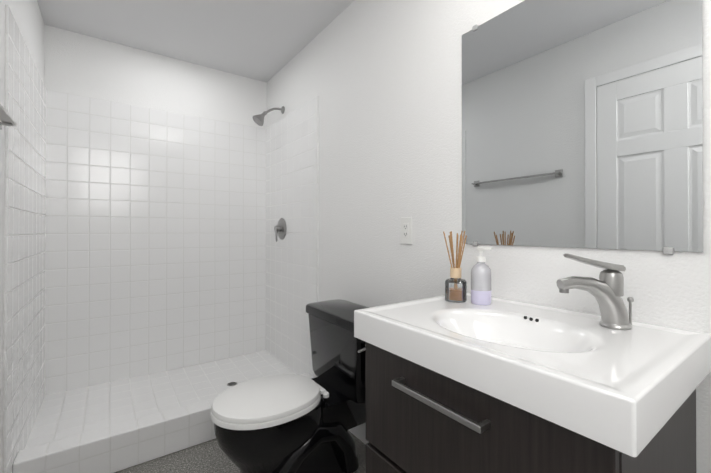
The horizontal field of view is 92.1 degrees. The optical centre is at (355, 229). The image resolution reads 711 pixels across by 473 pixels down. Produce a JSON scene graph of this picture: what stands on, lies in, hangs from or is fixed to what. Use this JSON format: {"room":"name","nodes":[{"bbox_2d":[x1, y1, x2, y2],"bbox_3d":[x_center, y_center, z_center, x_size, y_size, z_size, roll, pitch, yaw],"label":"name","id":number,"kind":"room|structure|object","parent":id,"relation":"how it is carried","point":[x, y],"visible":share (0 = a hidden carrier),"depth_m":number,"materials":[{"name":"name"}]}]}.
{"room":"bathroom","nodes":[
{"label":"bathroom","id":0,"kind":"room"},
{"bbox_2d":[0,0,43,472],"bbox_3d":[-0.971,-0.072,0.680,0.120,2.440,3.770,0,0,-36],"label":"wall","id":1,"kind":"structure","parent":0,"point":[27,15],"depth_m":1.33,"materials":[{"name":"white paint"}]},
{"bbox_2d":[0,104,16,129],"bbox_3d":[-1.092,-0.396,0.996,0.049,0.052,0.712,0,0,-36],"label":"towel bar","id":2,"kind":"object","parent":1,"relation":"attached to","point":[6,119],"visible":1,"depth_m":1.22,"materials":[{"name":"silver metal"}]},
{"bbox_2d":[3,4,50,472],"bbox_3d":[-1.654,0.138,1.740,0.010,2.030,0.990,0,0,-36],"label":"shower wall tile","id":3,"kind":"structure","parent":1,"relation":"attached to","point":[27,145],"depth_m":1.61,"materials":[{"name":"white tile"}]},
{"bbox_2d":[44,24,266,128],"bbox_3d":[-1.400,-0.064,2.620,1.450,2.440,0.120,0,0,-36],"label":"wall","id":4,"kind":"structure","parent":0,"point":[83,65],"depth_m":2.47,"materials":[{"name":"white paint"}]},
{"bbox_2d":[47,90,262,394],"bbox_3d":[-1.362,0.141,2.567,1.450,2.030,0.010,0,0,-36],"label":"shower wall tile","id":5,"kind":"structure","parent":4,"relation":"attached to","point":[139,241],"depth_m":2.47,"materials":[{"name":"white tile"}]},
{"bbox_2d":[37,0,353,82],"bbox_3d":[-0.334,-1.340,1.145,1.690,0.100,3.770,0,0,-36],"label":"ceiling","id":6,"kind":"structure","parent":0,"point":[266,41],"depth_m":2.18,"materials":[{"name":"white paint"}]},
{"bbox_2d":[114,431,365,472],"bbox_3d":[-0.334,1.200,1.133,1.690,0.100,3.770,0,0,-36],"label":"floor","id":7,"kind":"structure","parent":0,"point":[209,456],"depth_m":1.69,"materials":[{"name":"grey tile"}]},
{"bbox_2d":[13,350,314,472],"bbox_3d":[-1.099,1.066,2.197,1.430,0.178,0.890,0,0,-36],"label":"shower floor","id":8,"kind":"structure","parent":7,"relation":"on","point":[114,426],"depth_m":1.86,"materials":[{"name":"white tile"}]},
{"bbox_2d":[210,299,368,472],"bbox_3d":[-0.248,0.778,1.575,0.780,0.748,0.533,0,0,-36],"label":"toilet","id":9,"kind":"object","parent":7,"relation":"on","point":[287,423],"visible":0.94,"depth_m":1.50,"materials":[{"name":"black ceramic"}]},
{"bbox_2d":[354,292,710,472],"bbox_3d":[0.397,0.694,0.891,0.543,0.910,0.670,0,0,-36],"label":"bathroom vanity","id":10,"kind":"object","parent":7,"relation":"on","point":[499,385],"visible":0.94,"depth_m":0.70,"materials":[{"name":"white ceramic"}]},
{"bbox_2d":[443,231,466,302],"bbox_3d":[0.339,0.124,1.169,0.076,0.239,0.075,0,0,-36],"label":"reed diffuser","id":11,"kind":"object","parent":10,"relation":"on","point":[455,294],"visible":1,"depth_m":1.15,"materials":[{"name":"clear glass"}]},
{"bbox_2d":[471,246,492,304],"bbox_3d":[0.414,0.150,1.123,0.064,0.187,0.072,0,0,-36],"label":"soap dispenser","id":12,"kind":"object","parent":10,"relation":"on","point":[480,282],"visible":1,"depth_m":1.10,"materials":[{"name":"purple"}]},
{"bbox_2d":[556,253,633,329],"bbox_3d":[0.595,0.151,0.851,0.169,0.182,0.120,0,0,-36],"label":"faucet","id":13,"kind":"object","parent":10,"relation":"on","point":[606,290],"visible":1,"depth_m":0.83,"materials":[{"name":"silver metal"}]},
{"bbox_2d":[267,0,710,472],"bbox_3d":[0.303,-0.068,1.597,0.120,2.440,3.770,0,0,-36],"label":"wall","id":14,"kind":"structure","parent":0,"point":[382,79],"depth_m":1.55,"materials":[{"name":"white paint"}]},
{"bbox_2d":[252,106,284,125],"bbox_3d":[-0.671,-0.880,2.643,0.243,0.186,0.096,0,0,-36],"label":"shower head","id":15,"kind":"object","parent":14,"relation":"attached to","point":[258,119],"visible":1,"depth_m":2.61},
{"bbox_2d":[263,96,318,376],"bbox_3d":[-0.510,0.094,2.616,0.010,1.935,0.905,0,0,-36],"label":"shower wall tile","id":16,"kind":"structure","parent":14,"relation":"attached to","point":[291,144],"depth_m":2.56,"materials":[{"name":"white tile"}]},
{"bbox_2d":[274,218,285,241],"bbox_3d":[-0.611,0.003,2.682,0.076,0.184,0.172,0,0,-36],"label":"shower valve","id":17,"kind":"object","parent":16,"relation":"attached to","point":[280,228],"visible":1,"depth_m":2.67,"materials":[{"name":"silver metal"}]},
{"bbox_2d":[400,217,411,243],"bbox_3d":[0.233,0.007,1.583,0.008,0.124,0.074,0,0,-36],"label":"electrical outlet","id":18,"kind":"object","parent":14,"relation":"attached to","point":[405,230],"visible":1,"depth_m":1.58,"materials":[{"name":"white plastic"}]},
{"bbox_2d":[462,0,703,254],"bbox_3d":[0.607,-0.350,1.062,0.010,0.826,0.665,0,0,-36],"label":"mirror","id":19,"kind":"object","parent":14,"relation":"attached to","point":[582,123],"visible":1,"depth_m":0.99,"materials":[{"name":"clear glass"}]}
]}

